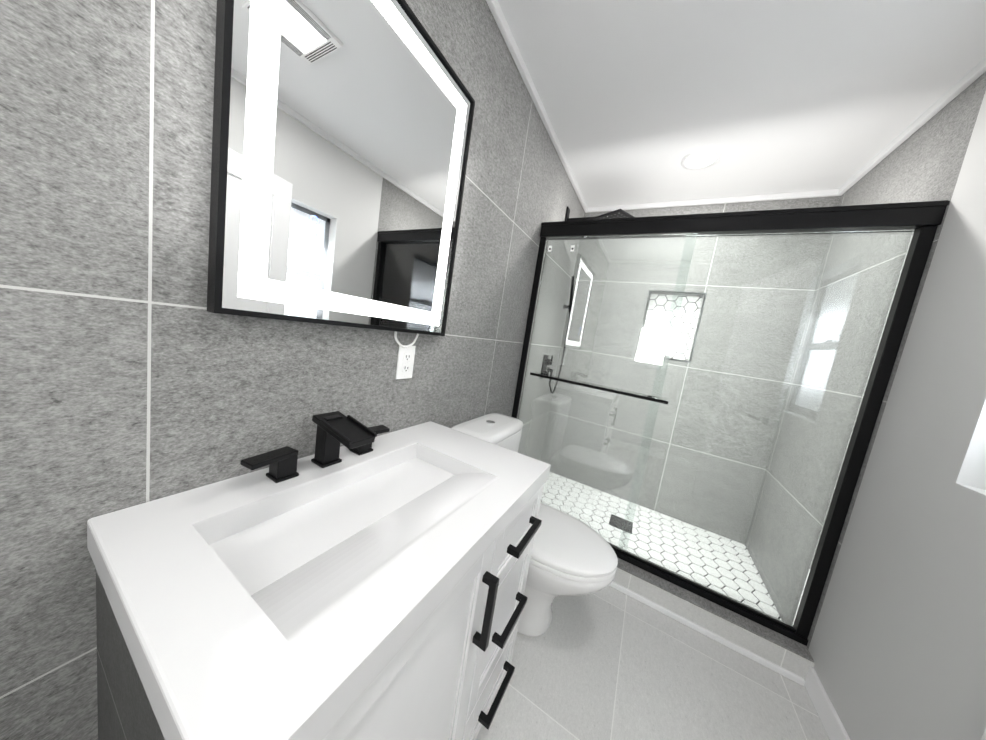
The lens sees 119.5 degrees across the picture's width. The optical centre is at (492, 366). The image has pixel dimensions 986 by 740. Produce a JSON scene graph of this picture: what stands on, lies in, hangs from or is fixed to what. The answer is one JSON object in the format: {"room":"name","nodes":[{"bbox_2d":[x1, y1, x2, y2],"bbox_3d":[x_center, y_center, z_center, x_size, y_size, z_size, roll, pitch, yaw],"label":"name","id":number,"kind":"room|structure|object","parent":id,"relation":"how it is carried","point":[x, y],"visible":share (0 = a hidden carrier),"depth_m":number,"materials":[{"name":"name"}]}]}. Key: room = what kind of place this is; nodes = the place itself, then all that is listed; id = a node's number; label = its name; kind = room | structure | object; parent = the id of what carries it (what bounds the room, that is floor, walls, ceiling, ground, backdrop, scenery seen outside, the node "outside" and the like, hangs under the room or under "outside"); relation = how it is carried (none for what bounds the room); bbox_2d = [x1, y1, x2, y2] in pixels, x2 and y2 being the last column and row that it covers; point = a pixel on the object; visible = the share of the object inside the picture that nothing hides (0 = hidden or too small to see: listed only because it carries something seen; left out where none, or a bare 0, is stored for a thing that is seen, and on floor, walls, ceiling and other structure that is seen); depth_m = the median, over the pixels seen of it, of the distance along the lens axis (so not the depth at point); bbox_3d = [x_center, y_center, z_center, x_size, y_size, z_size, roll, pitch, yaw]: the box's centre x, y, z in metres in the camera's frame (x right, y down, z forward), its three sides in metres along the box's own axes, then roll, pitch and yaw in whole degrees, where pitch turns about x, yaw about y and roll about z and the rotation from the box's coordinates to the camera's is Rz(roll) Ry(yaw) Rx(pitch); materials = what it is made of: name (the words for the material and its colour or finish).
{"room":"bathroom","nodes":[
{"label":"bathroom","id":0,"kind":"room"},
{"bbox_2d":[0,0,584,739],"bbox_3d":[-0.228,-0.144,1.233,0.120,2.440,3.550,12,8,28],"label":"wall","id":1,"kind":"structure","parent":0,"point":[134,370],"depth_m":0.48,"materials":[{"name":"tile"}]},
{"bbox_2d":[207,0,474,335],"bbox_3d":[-0.302,-0.522,0.780,0.034,0.835,0.670,12,8,28],"label":"led mirror","id":2,"kind":"object","parent":1,"relation":"attached to","point":[341,134],"visible":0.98,"depth_m":0.66,"materials":[{"name":"silver glass"}]},
{"bbox_2d":[394,331,418,347],"bbox_3d":[-0.294,-0.094,0.981,0.010,0.059,0.110,12,8,28],"label":"cord","id":3,"kind":"object","parent":2,"relation":"attached to","point":[400,344],"visible":0.81,"depth_m":0.97,"materials":[{"name":"white plastic"}]},
{"bbox_2d":[395,345,415,378],"bbox_3d":[-0.303,-0.017,1.004,0.010,0.118,0.074,12,8,28],"label":"outlet","id":4,"kind":"object","parent":1,"relation":"attached to","point":[405,363],"visible":1,"depth_m":1.00,"materials":[{"name":"white plastic"}]},
{"bbox_2d":[486,0,589,212],"bbox_3d":[0.014,-1.312,1.059,0.026,0.035,3.310,12,8,28],"label":"crown molding","id":5,"kind":"structure","parent":1,"relation":"attached to","point":[494,6],"depth_m":1.34,"materials":[{"name":"paint"}]},
{"bbox_2d":[540,355,552,377],"bbox_3d":[0.437,0.000,2.305,0.060,0.195,0.100,12,8,28],"label":"shower valve","id":6,"kind":"object","parent":1,"relation":"attached to","point":[544,363],"depth_m":2.29,"materials":[{"name":"black metal"}]},
{"bbox_2d":[547,276,573,392],"bbox_3d":[0.575,-0.270,2.435,0.075,1.011,0.182,12,8,28],"label":"shower","id":7,"kind":"object","parent":1,"relation":"attached to","point":[569,308],"depth_m":2.45,"materials":[{"name":"metal"}]},
{"bbox_2d":[565,206,633,220],"bbox_3d":[0.787,-1.050,2.019,0.358,0.141,0.478,4,8,-32],"label":"shower head","id":8,"kind":"object","parent":1,"relation":"attached to","point":[619,213],"visible":0.25,"depth_m":1.85},
{"bbox_2d":[476,585,828,739],"bbox_3d":[0.307,1.259,0.983,1.800,0.100,3.550,12,8,28],"label":"floor","id":9,"kind":"structure","parent":0,"point":[608,662],"depth_m":1.12,"materials":[{"name":"tile"}]},
{"bbox_2d":[87,411,550,739],"bbox_3d":[-0.278,0.645,0.743,0.544,0.988,0.830,12,8,28],"label":"bathroom vanity","id":10,"kind":"object","parent":9,"relation":"on","point":[364,582],"visible":1,"depth_m":0.47,"materials":[{"name":"white paint"}]},
{"bbox_2d":[451,413,617,636],"bbox_3d":[0.165,0.726,1.330,0.768,0.826,0.440,12,8,28],"label":"toilet","id":11,"kind":"object","parent":9,"relation":"on","point":[571,555],"visible":0.44,"depth_m":1.21,"materials":[{"name":"white ceramic"}]},
{"bbox_2d":[541,472,780,619],"bbox_3d":[0.922,1.153,2.062,1.560,0.042,0.820,12,8,28],"label":"shower floor","id":12,"kind":"structure","parent":9,"relation":"on","point":[704,569],"depth_m":1.94,"materials":[{"name":"tile"}]},
{"bbox_2d":[609,514,632,532],"bbox_3d":[0.922,1.127,2.072,0.150,0.006,0.150,12,8,28],"label":"floor drain","id":13,"kind":"object","parent":12,"relation":"on","point":[619,523],"depth_m":2.07,"materials":[{"name":"black metal"}]},
{"bbox_2d":[613,558,814,679],"bbox_3d":[0.691,1.131,1.632,1.558,0.115,0.152,12,8,28],"label":"shower curb","id":14,"kind":"object","parent":9,"relation":"on","point":[789,654],"visible":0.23,"depth_m":1.35,"materials":[{"name":"tile"}]},
{"bbox_2d":[609,581,805,685],"bbox_3d":[0.637,1.175,1.566,1.543,0.028,0.018,12,8,28],"label":"trim","id":15,"kind":"structure","parent":14,"relation":"attached to","point":[782,671],"depth_m":1.34,"materials":[{"name":"white paint"}]},
{"bbox_2d":[511,200,949,645],"bbox_3d":[0.844,0.163,1.529,1.556,1.854,0.101,12,8,28],"label":"shower door","id":16,"kind":"structure","parent":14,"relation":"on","point":[921,221],"depth_m":1.38,"materials":[{"name":"clear glass"}]},
{"bbox_2d":[541,196,840,543],"bbox_3d":[1.343,-0.039,2.358,1.560,2.440,0.183,12,8,28],"label":"wall","id":17,"kind":"structure","parent":0,"point":[829,201],"depth_m":2.16,"materials":[{"name":"tile"}]},
{"bbox_2d":[639,294,701,360],"bbox_3d":[1.413,-0.326,2.311,0.351,0.495,0.002,12,8,28],"label":"wall niche","id":18,"kind":"object","parent":17,"relation":"attached to","point":[675,342],"depth_m":2.30,"materials":[{"name":"tile"}]},
{"bbox_2d":[590,189,833,211],"bbox_3d":[1.474,-1.217,2.132,1.500,0.035,0.022,12,8,28],"label":"crown molding","id":19,"kind":"structure","parent":17,"relation":"attached to","point":[820,193],"depth_m":2.04,"materials":[{"name":"paint"}]},
{"bbox_2d":[498,0,985,207],"bbox_3d":[0.685,-1.235,0.688,1.800,0.100,3.550,12,8,28],"label":"ceiling","id":20,"kind":"structure","parent":0,"point":[641,99],"depth_m":1.21,"materials":[{"name":"paint"}]},
{"bbox_2d":[681,148,721,169],"bbox_3d":[1.220,-1.217,1.691,0.196,0.008,0.196,12,8,28],"label":"recessed light","id":21,"kind":"object","parent":20,"relation":"in","point":[699,159],"visible":1,"depth_m":1.68,"materials":[{"name":"paint"}]},
{"bbox_2d":[745,72,985,648],"bbox_3d":[1.857,0.137,1.525,0.180,2.440,1.030,12,8,28],"label":"tiled wall","id":22,"kind":"structure","parent":0,"point":[924,163],"depth_m":1.42,"materials":[{"name":"tile"}]},
{"bbox_2d":[808,91,985,739],"bbox_3d":[0.995,0.189,-0.026,0.180,2.440,2.520,12,8,28],"label":"wall","id":23,"kind":"structure","parent":0,"point":[897,649],"depth_m":0.91,"materials":[{"name":"white paint"}]},
{"bbox_2d":[805,667,850,739],"bbox_3d":[0.966,1.311,0.569,0.013,0.090,1.444,12,8,28],"label":"baseboard","id":24,"kind":"structure","parent":23,"relation":"attached to","point":[833,726],"depth_m":1.07,"materials":[{"name":"white paint"}]},
{"bbox_2d":[834,58,985,195],"bbox_3d":[1.335,-1.026,0.333,0.026,0.035,3.310,12,8,28],"label":"crown molding","id":25,"kind":"structure","parent":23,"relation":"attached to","point":[965,82],"depth_m":1.23,"materials":[{"name":"paint"}]},
{"bbox_3d":[0.674,0.162,-0.203,0.215,2.440,0.120,12,8,28],"label":"wall","id":26,"kind":"structure","parent":0,"visible":0},
{"bbox_2d":[981,728,985,739],"bbox_3d":[0.824,0.348,0.269,0.092,1.985,0.810,15,9,42],"label":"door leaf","id":27,"kind":"structure","parent":26,"relation":"in","point":[983,736],"depth_m":0.61,"materials":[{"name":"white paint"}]}
]}

